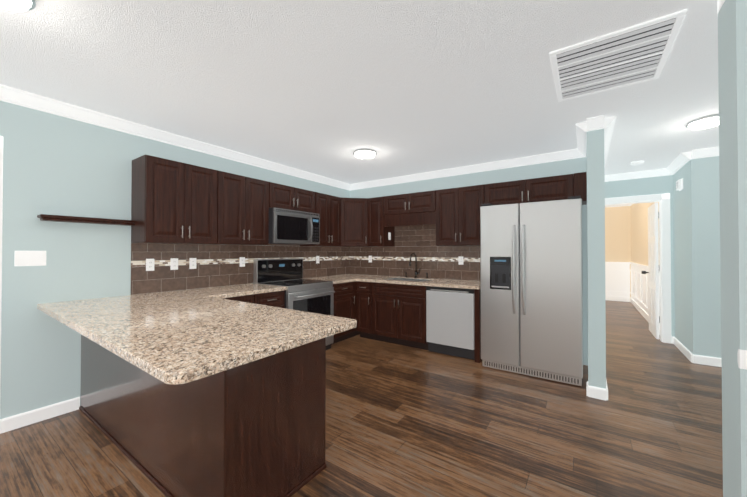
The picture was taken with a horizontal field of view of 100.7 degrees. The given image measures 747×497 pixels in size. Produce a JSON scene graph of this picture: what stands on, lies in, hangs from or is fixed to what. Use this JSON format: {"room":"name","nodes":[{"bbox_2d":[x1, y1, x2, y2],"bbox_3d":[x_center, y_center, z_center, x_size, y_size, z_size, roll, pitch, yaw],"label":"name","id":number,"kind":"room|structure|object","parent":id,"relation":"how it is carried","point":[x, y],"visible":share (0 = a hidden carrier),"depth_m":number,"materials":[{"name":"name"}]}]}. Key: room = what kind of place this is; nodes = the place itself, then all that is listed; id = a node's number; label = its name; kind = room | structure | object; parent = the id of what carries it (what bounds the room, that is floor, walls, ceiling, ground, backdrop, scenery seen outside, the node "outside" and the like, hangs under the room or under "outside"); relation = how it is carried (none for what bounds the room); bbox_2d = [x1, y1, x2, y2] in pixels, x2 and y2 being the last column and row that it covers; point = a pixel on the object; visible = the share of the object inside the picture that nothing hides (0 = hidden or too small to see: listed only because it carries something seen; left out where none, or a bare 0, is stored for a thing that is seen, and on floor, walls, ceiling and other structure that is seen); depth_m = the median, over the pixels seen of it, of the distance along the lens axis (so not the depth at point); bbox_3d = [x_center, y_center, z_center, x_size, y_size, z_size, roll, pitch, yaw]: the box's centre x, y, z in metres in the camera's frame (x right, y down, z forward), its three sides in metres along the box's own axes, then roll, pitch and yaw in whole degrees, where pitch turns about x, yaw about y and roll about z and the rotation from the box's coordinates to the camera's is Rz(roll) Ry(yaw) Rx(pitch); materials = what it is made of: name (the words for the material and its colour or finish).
{"room":"kitchen","nodes":[
{"label":"kitchen","id":0,"kind":"room"},
{"bbox_2d":[0,101,349,418],"bbox_3d":[-2.558,0.085,2.458,0.120,2.460,7.620,0,-1,34],"label":"wall","id":1,"kind":"structure","parent":0,"point":[53,164],"depth_m":2.45,"materials":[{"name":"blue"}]},
{"bbox_2d":[0,136,3,397],"bbox_3d":[-2.927,0.252,1.794,0.019,2.115,0.990,0,-1,34],"label":"door frame","id":2,"kind":"structure","parent":1,"relation":"attached to","point":[1,180],"depth_m":2.20,"materials":[{"name":"white"}]},
{"bbox_2d":[14,251,45,265],"bbox_3d":[-2.571,0.074,2.321,0.012,0.115,0.162,0,-1,34],"label":"switch plate","id":3,"kind":"object","parent":1,"relation":"attached to","point":[29,258],"visible":1,"depth_m":2.32,"materials":[{"name":"white plastic"}]},
{"bbox_2d":[0,397,79,433],"bbox_3d":[-2.530,1.265,2.367,0.014,0.098,0.420,0,-1,34],"label":"baseboard","id":4,"kind":"structure","parent":1,"relation":"attached to","point":[10,423],"depth_m":2.34,"materials":[{"name":"white wood"}]},
{"bbox_2d":[37,214,135,225],"bbox_3d":[-2.341,-0.231,2.560,0.124,0.042,0.588,0,-1,34],"label":"floating shelf","id":5,"kind":"object","parent":1,"relation":"attached to","point":[60,218],"visible":1,"depth_m":2.50,"materials":[{"name":"brown wood"}]},
{"bbox_2d":[131,154,216,243],"bbox_3d":[-1.898,-0.429,2.997,0.360,0.760,0.628,0,-1,34],"label":"upper cabinet","id":6,"kind":"object","parent":1,"relation":"attached to","point":[173,202],"visible":1,"depth_m":2.83,"materials":[{"name":"brown wood"}]},
{"bbox_2d":[0,84,351,190],"bbox_3d":[-2.508,-1.099,2.362,0.082,0.091,7.498,0,-1,34],"label":"crown molding","id":7,"kind":"structure","parent":1,"relation":"attached to","point":[12,95],"depth_m":2.86,"materials":[{"name":"white wood"}]},
{"bbox_2d":[131,243,350,294],"bbox_3d":[-1.320,0.185,4.148,0.007,0.506,3.189,0,-1,34],"label":"tile backsplash","id":8,"kind":"structure","parent":1,"relation":"attached to","point":[217,265],"depth_m":3.46,"materials":[{"name":"tile"}]},
{"bbox_2d":[146,259,153,270],"bbox_3d":[-2.131,0.155,2.953,0.007,0.115,0.070,0,-1,34],"label":"electrical outlet plate","id":9,"kind":"object","parent":8,"relation":"attached to","point":[149,262],"depth_m":2.95,"materials":[{"name":"white plastic"}]},
{"bbox_2d":[170,258,177,269],"bbox_3d":[-2.012,0.157,3.126,0.007,0.115,0.070,0,-1,34],"label":"electrical outlet plate","id":10,"kind":"object","parent":8,"relation":"attached to","point":[173,264],"depth_m":3.12,"materials":[{"name":"white plastic"}]},
{"bbox_2d":[189,258,195,268],"bbox_3d":[-1.910,0.158,3.274,0.007,0.115,0.070,0,-1,34],"label":"electrical outlet plate","id":11,"kind":"object","parent":8,"relation":"attached to","point":[192,262],"depth_m":3.27,"materials":[{"name":"white plastic"}]},
{"bbox_2d":[240,257,244,266],"bbox_3d":[-1.587,0.163,3.744,0.007,0.115,0.070,0,-1,34],"label":"electrical outlet plate","id":12,"kind":"object","parent":8,"relation":"attached to","point":[242,259],"depth_m":3.74,"materials":[{"name":"white plastic"}]},
{"bbox_2d":[214,170,268,244],"bbox_3d":[-1.543,-0.424,3.514,0.360,0.760,0.618,0,-1,34],"label":"upper cabinet","id":13,"kind":"object","parent":1,"relation":"attached to","point":[242,210],"visible":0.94,"depth_m":3.40,"materials":[{"name":"brown wood"}]},
{"bbox_2d":[269,182,314,212],"bbox_3d":[-1.147,-0.641,4.092,0.360,0.315,0.760,0,-1,34],"label":"upper cabinet","id":14,"kind":"object","parent":1,"relation":"attached to","point":[281,196],"visible":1,"depth_m":3.96,"materials":[{"name":"brown wood"}]},
{"bbox_2d":[268,208,319,244],"bbox_3d":[-1.100,-0.271,4.057,0.474,0.420,0.758,0,-1,34],"label":"microwave","id":15,"kind":"object","parent":14,"relation":"attached to","point":[286,226],"visible":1,"depth_m":3.88,"materials":[{"name":"grey metal"}]},
{"bbox_2d":[300,192,340,246],"bbox_3d":[-0.772,-0.413,4.637,0.360,0.760,0.546,0,-1,34],"label":"upper cabinet","id":16,"kind":"object","parent":1,"relation":"attached to","point":[328,209],"visible":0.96,"depth_m":4.54,"materials":[{"name":"brown wood"}]},
{"bbox_2d":[0,0,718,207],"bbox_3d":[2.247,-1.192,2.738,8.100,0.100,14.100,0,-1,34],"label":"ceiling","id":17,"kind":"structure","parent":0,"point":[326,88],"depth_m":2.06,"materials":[{"name":"white paint"}]},
{"bbox_2d":[0,0,35,11],"bbox_3d":[-1.661,-1.132,1.338,0.270,0.046,0.270,0,-1,34],"label":"ceiling light","id":18,"kind":"object","parent":17,"relation":"attached to","point":[19,5],"visible":1,"depth_m":1.42,"materials":[{"name":"white metal"}]},
{"bbox_2d":[353,149,375,158],"bbox_3d":[-0.101,-1.110,3.646,0.270,0.046,0.270,0,-1,34],"label":"ceiling light","id":19,"kind":"object","parent":17,"relation":"attached to","point":[364,153],"visible":1,"depth_m":3.58,"materials":[{"name":"white metal"}]},
{"bbox_2d":[549,9,687,101],"bbox_3d":[1.471,-1.143,1.942,0.580,0.013,0.710,0,-1,34],"label":"ceiling vent","id":20,"kind":"object","parent":17,"relation":"in","point":[633,55],"visible":1,"depth_m":1.86,"materials":[{"name":"grey metal"}]},
{"bbox_2d":[630,160,643,165],"bbox_3d":[3.444,-1.111,4.039,0.140,0.035,0.140,0,-1,34],"label":"smoke detector","id":21,"kind":"object","parent":17,"relation":"attached to","point":[635,163],"visible":1,"depth_m":4.00,"materials":[{"name":"white plastic"}]},
{"bbox_2d":[686,114,718,129],"bbox_3d":[2.971,-1.119,2.750,0.270,0.046,0.270,0,-1,34],"label":"ceiling light","id":22,"kind":"object","parent":17,"relation":"attached to","point":[708,121],"visible":0.77,"depth_m":2.72,"materials":[{"name":"white metal"}]},
{"bbox_2d":[0,300,722,496],"bbox_3d":[2.247,1.368,2.713,8.100,0.100,14.100,0,-1,34],"label":"floor","id":23,"kind":"structure","parent":0,"point":[403,421],"depth_m":2.17,"materials":[{"name":"brown wood"}]},
{"bbox_2d":[79,335,110,436],"bbox_3d":[-1.938,0.891,2.624,0.701,0.852,0.647,0,-1,34],"label":"base cabinet","id":24,"kind":"object","parent":23,"relation":"on","point":[95,359],"depth_m":2.34,"materials":[{"name":"brown wood"}]},
{"bbox_2d":[37,283,356,384],"bbox_3d":[-1.078,0.441,2.427,2.348,0.038,1.878,0,-1,34],"label":"countertop","id":25,"kind":"structure","parent":24,"relation":"on","point":[178,337],"depth_m":1.64,"materials":[{"name":"stone"}]},
{"bbox_2d":[107,352,134,464],"bbox_3d":[-1.458,0.887,2.294,0.464,0.852,0.647,0,-1,34],"label":"base cabinet","id":26,"kind":"object","parent":23,"relation":"on","point":[121,377],"depth_m":2.02,"materials":[{"name":"brown wood"}]},
{"bbox_2d":[135,366,170,496],"bbox_3d":[-1.075,0.885,2.031,0.466,0.852,0.647,0,-1,34],"label":"base cabinet","id":27,"kind":"object","parent":23,"relation":"on","point":[152,395],"depth_m":1.74,"materials":[{"name":"brown wood"}]},
{"bbox_2d":[222,294,253,302],"bbox_3d":[-1.627,0.895,3.122,0.650,0.853,0.558,0,-1,34],"label":"base cabinet","id":28,"kind":"object","parent":23,"relation":"on","point":[248,298],"visible":0.08,"depth_m":3.10,"materials":[{"name":"brown wood"}]},
{"bbox_2d":[171,337,326,496],"bbox_3d":[-0.671,0.882,1.754,0.513,0.852,0.647,0,-1,34],"label":"peninsula end panel","id":29,"kind":"object","parent":23,"relation":"on","point":[256,428],"depth_m":1.52,"materials":[{"name":"brown wood"}]},
{"bbox_2d":[253,290,284,307],"bbox_3d":[-1.357,0.899,3.516,0.650,0.853,0.389,0,-1,34],"label":"base cabinet","id":30,"kind":"object","parent":23,"relation":"on","point":[275,299],"visible":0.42,"depth_m":3.37,"materials":[{"name":"black wood"}]},
{"bbox_2d":[253,258,334,349],"bbox_3d":[-0.985,0.733,3.967,0.735,1.194,0.760,0,-1,34],"label":"range","id":31,"kind":"object","parent":23,"relation":"on","point":[309,295],"visible":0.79,"depth_m":3.92,"materials":[{"name":"grey metal"}]},
{"bbox_2d":[331,281,359,344],"bbox_3d":[-0.480,0.912,4.793,0.650,0.853,1.161,0,-1,34],"label":"base cabinet","id":32,"kind":"object","parent":23,"relation":"on","point":[345,300],"visible":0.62,"depth_m":4.42,"materials":[{"name":"black wood"}]},
{"bbox_2d":[303,276,356,283],"bbox_3d":[-0.660,0.462,4.525,0.660,0.038,0.510,0,-1,34],"label":"countertop","id":33,"kind":"structure","parent":32,"relation":"on","point":[336,280],"depth_m":4.50,"materials":[{"name":"stone"}]},
{"bbox_2d":[333,274,479,288],"bbox_3d":[0.397,0.462,4.509,2.423,0.038,0.645,0,-1,34],"label":"countertop","id":34,"kind":"structure","parent":32,"relation":"on","point":[450,283],"depth_m":4.12,"materials":[{"name":"stone"}]},
{"bbox_2d":[387,278,430,281],"bbox_3d":[0.495,0.541,4.445,0.654,0.187,0.414,0,-1,34],"label":"sink","id":35,"kind":"object","parent":34,"relation":"in","point":[411,279],"visible":0.06,"depth_m":4.65,"materials":[{"name":"silver metal"}]},
{"bbox_2d":[405,253,428,278],"bbox_3d":[0.596,0.255,4.586,0.390,0.375,0.235,0,-1,34],"label":"faucet","id":36,"kind":"object","parent":34,"relation":"on","point":[414,254],"visible":0.98,"depth_m":4.64,"materials":[{"name":"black metal"}]},
{"bbox_2d":[356,281,374,339],"bbox_3d":[0.022,0.911,4.758,0.278,0.853,0.650,0,-1,34],"label":"base cabinet","id":37,"kind":"object","parent":23,"relation":"on","point":[364,308],"visible":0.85,"depth_m":4.52,"materials":[{"name":"black wood"}]},
{"bbox_2d":[372,282,427,349],"bbox_3d":[0.488,0.908,4.438,0.844,0.853,0.650,0,-1,34],"label":"base cabinet","id":38,"kind":"object","parent":23,"relation":"on","point":[398,314],"visible":0.79,"depth_m":4.18,"materials":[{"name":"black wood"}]},
{"bbox_2d":[426,286,474,359],"bbox_3d":[1.088,0.907,4.022,0.600,0.847,0.602,0,-1,34],"label":"dishwasher","id":39,"kind":"object","parent":23,"relation":"on","point":[449,321],"visible":0.88,"depth_m":3.77,"materials":[{"name":"grey metal"}]},
{"bbox_2d":[474,289,481,362],"bbox_3d":[1.377,0.902,3.851,0.058,0.853,0.613,0,-1,34],"label":"base cabinet","id":40,"kind":"object","parent":23,"relation":"on","point":[477,325],"visible":0.29,"depth_m":3.60,"materials":[{"name":"brown wood"}]},
{"bbox_2d":[480,196,582,385],"bbox_3d":[1.761,0.408,3.444,0.942,1.810,0.801,0,-1,34],"label":"refrigerator","id":41,"kind":"object","parent":23,"relation":"on","point":[531,279],"visible":1,"depth_m":3.13,"materials":[{"name":"grey metal"}]},
{"bbox_2d":[350,151,587,365],"bbox_3d":[1.037,0.106,4.539,3.453,2.460,0.120,0,-1,34],"label":"wall","id":42,"kind":"structure","parent":0,"point":[565,167],"depth_m":3.97,"materials":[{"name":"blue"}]},
{"bbox_2d":[334,197,367,246],"bbox_3d":[-0.338,-0.410,5.037,0.624,0.760,0.618,0,-1,34],"label":"upper cabinet","id":43,"kind":"object","parent":42,"relation":"attached to","point":[353,222],"visible":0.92,"depth_m":4.81,"materials":[{"name":"brown wood"}]},
{"bbox_2d":[367,196,394,246],"bbox_3d":[0.109,-0.411,4.887,0.306,0.760,0.360,0,-1,34],"label":"upper cabinet","id":44,"kind":"object","parent":42,"relation":"attached to","point":[377,233],"visible":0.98,"depth_m":4.77,"materials":[{"name":"brown wood"}]},
{"bbox_2d":[384,190,435,226],"bbox_3d":[0.581,-0.562,4.565,0.830,0.465,0.360,0,-1,34],"label":"upper cabinet","id":45,"kind":"object","parent":42,"relation":"attached to","point":[412,209],"visible":0.94,"depth_m":4.42,"materials":[{"name":"brown wood"}]},
{"bbox_2d":[351,224,479,280],"bbox_3d":[0.602,-0.059,4.761,2.424,1.006,0.007,0,-1,34],"label":"tile backsplash","id":46,"kind":"structure","parent":42,"relation":"attached to","point":[440,262],"depth_m":4.70,"materials":[{"name":"tile"}]},
{"bbox_2d":[458,256,462,264],"bbox_3d":[1.222,0.168,4.324,0.070,0.115,0.007,0,-1,34],"label":"electrical outlet plate","id":47,"kind":"object","parent":46,"relation":"attached to","point":[460,259],"depth_m":4.32,"materials":[{"name":"white plastic"}]},
{"bbox_2d":[436,184,484,245],"bbox_3d":[1.191,-0.418,4.144,0.642,0.760,0.360,0,-1,34],"label":"upper cabinet","id":48,"kind":"object","parent":42,"relation":"attached to","point":[458,216],"visible":0.96,"depth_m":4.02,"materials":[{"name":"brown wood"}]},
{"bbox_2d":[352,149,585,189],"bbox_3d":[1.017,-1.079,4.440,3.361,0.091,0.082,0,-1,34],"label":"crown molding","id":49,"kind":"structure","parent":42,"relation":"attached to","point":[566,154],"depth_m":4.17,"materials":[{"name":"white wood"}]},
{"bbox_2d":[485,174,573,204],"bbox_3d":[1.843,-0.650,3.699,0.931,0.305,0.360,0,-1,34],"label":"upper cabinet","id":50,"kind":"object","parent":42,"relation":"attached to","point":[558,187],"visible":0.85,"depth_m":3.55,"materials":[{"name":"brown wood"}]},
{"bbox_2d":[574,172,586,204],"bbox_3d":[2.286,-0.653,3.418,0.113,0.305,0.323,0,-1,34],"label":"upper cabinet","id":51,"kind":"object","parent":42,"relation":"attached to","point":[580,184],"visible":0.79,"depth_m":3.28,"materials":[{"name":"brown wood"}]},
{"bbox_2d":[587,129,605,388],"bbox_3d":[2.739,0.099,3.856,0.126,2.460,2.720,0,-1,34],"label":"wall","id":52,"kind":"structure","parent":0,"point":[596,265],"depth_m":2.73,"materials":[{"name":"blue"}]},
{"bbox_2d":[576,118,587,155],"bbox_3d":[2.089,-1.092,3.105,0.082,0.091,0.894,0,-1,34],"label":"crown molding","id":53,"kind":"structure","parent":52,"relation":"attached to","point":[581,128],"depth_m":3.03,"materials":[{"name":"white wood"}]},
{"bbox_2d":[603,380,607,400],"bbox_3d":[2.759,1.279,3.748,0.014,0.098,2.614,0,-1,34],"label":"baseboard","id":54,"kind":"structure","parent":52,"relation":"attached to","point":[605,390],"depth_m":2.68,"materials":[{"name":"white wood"}]},
{"bbox_2d":[600,115,615,175],"bbox_3d":[2.768,-1.086,3.724,0.082,0.091,2.682,0,-1,34],"label":"crown molding","id":55,"kind":"structure","parent":52,"relation":"attached to","point":[607,124],"depth_m":2.83,"materials":[{"name":"white wood"}]},
{"bbox_2d":[605,206,630,296],"bbox_3d":[5.724,0.145,8.586,2.160,2.460,0.100,0,-1,34],"label":"wall","id":56,"kind":"structure","parent":0,"point":[626,233],"depth_m":8.07,"materials":[{"name":"beige paint"}]},
{"bbox_2d":[605,262,628,301],"bbox_3d":[5.670,0.864,8.534,2.160,1.020,0.035,0,-1,34],"label":"wainscoting","id":57,"kind":"structure","parent":56,"relation":"attached to","point":[617,281],"depth_m":8.07,"materials":[{"name":"white wood"}]},
{"bbox_2d":[605,175,674,336],"bbox_3d":[3.890,0.107,4.643,0.881,2.460,0.120,0,-1,34],"label":"wall","id":58,"kind":"structure","parent":0,"point":[645,186],"depth_m":4.47,"materials":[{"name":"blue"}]},
{"bbox_2d":[605,168,663,181],"bbox_3d":[3.833,-1.078,4.569,0.660,0.091,0.082,0,-1,34],"label":"crown molding","id":59,"kind":"structure","parent":58,"relation":"attached to","point":[656,172],"depth_m":4.55,"materials":[{"name":"white wood"}]},
{"bbox_2d":[605,193,671,342],"bbox_3d":[3.885,0.279,4.632,0.810,2.115,0.140,0,-1,34],"label":"door frame","id":60,"kind":"structure","parent":58,"relation":"attached to","point":[663,200],"depth_m":4.39,"materials":[{"name":"white wood"}]},
{"bbox_2d":[642,203,659,338],"bbox_3d":[4.312,0.329,4.827,0.139,2.002,0.664,0,-1,34],"label":"hall door","id":61,"kind":"structure","parent":58,"relation":"in","point":[653,264],"depth_m":4.66,"materials":[{"name":"white wood"}]},
{"bbox_2d":[630,202,658,265],"bbox_3d":[5.490,0.122,6.213,0.100,2.460,4.280,0,-1,34],"label":"wall","id":62,"kind":"structure","parent":0,"point":[639,211],"depth_m":6.67,"materials":[{"name":"beige paint"}]},
{"bbox_2d":[629,262,659,334],"bbox_3d":[5.540,0.844,6.402,0.038,1.020,4.640,0,-1,34],"label":"wainscoting","id":63,"kind":"structure","parent":62,"relation":"attached to","point":[639,281],"depth_m":6.48,"materials":[{"name":"white wood"}]},
{"bbox_2d":[673,162,689,350],"bbox_3d":[4.082,0.101,4.038,0.120,2.460,0.900,0,-1,34],"label":"wall","id":64,"kind":"structure","parent":0,"point":[681,268],"depth_m":3.98,"materials":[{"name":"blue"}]},
{"bbox_2d":[664,155,689,175],"bbox_3d":[3.933,-1.083,4.012,0.082,0.091,0.888,0,-1,34],"label":"crown molding","id":65,"kind":"structure","parent":64,"relation":"attached to","point":[677,164],"depth_m":4.07,"materials":[{"name":"white wood"}]},
{"bbox_2d":[676,178,682,190],"bbox_3d":[3.942,-0.820,3.985,0.040,0.140,0.180,0,-1,34],"label":"box","id":66,"kind":"object","parent":64,"relation":"attached to","point":[679,184],"visible":0.98,"depth_m":3.93,"materials":[{"name":"white plastic"}]},
{"bbox_2d":[672,336,690,360],"bbox_3d":[3.959,1.281,3.971,0.018,0.098,0.888,0,-1,34],"label":"baseboard","id":67,"kind":"structure","parent":64,"relation":"attached to","point":[676,342],"depth_m":3.97,"materials":[{"name":"white wood"}]},
{"bbox_2d":[688,156,720,357],"bbox_3d":[4.997,0.089,2.791,3.040,2.460,0.120,0,-1,34],"label":"wall","id":68,"kind":"structure","parent":0,"point":[704,255],"depth_m":3.54,"materials":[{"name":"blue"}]},
{"bbox_2d":[680,146,718,159],"bbox_3d":[4.904,-1.096,2.742,3.122,0.091,0.082,0,-1,34],"label":"crown molding","id":69,"kind":"structure","parent":68,"relation":"attached to","point":[711,151],"depth_m":3.53,"materials":[{"name":"white wood"}]},
{"bbox_2d":[690,353,721,366],"bbox_3d":[4.952,1.269,2.728,3.054,0.098,0.014,0,-1,34],"label":"baseboard","id":70,"kind":"structure","parent":68,"relation":"attached to","point":[698,359],"depth_m":3.52,"materials":[{"name":"white wood"}]},
{"bbox_2d":[718,0,746,496],"bbox_3d":[2.970,0.065,0.299,3.561,2.460,0.203,0,-1,34],"label":"wall","id":71,"kind":"structure","parent":0,"point":[732,48],"depth_m":1.27,"materials":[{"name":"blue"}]},
{"bbox_2d":[717,0,724,13],"bbox_3d":[2.970,-1.119,0.310,3.561,0.091,0.205,0,-1,34],"label":"crown molding","id":72,"kind":"structure","parent":71,"relation":"attached to","point":[719,2],"depth_m":1.38,"materials":[{"name":"white wood"}]},
{"bbox_2d":[737,349,746,369],"bbox_3d":[2.918,0.426,0.221,3.561,0.075,0.022,0,-1,34],"label":"trim","id":73,"kind":"structure","parent":71,"relation":"attached to","point":[742,358],"depth_m":1.22,"materials":[{"name":"white wood"}]}
]}

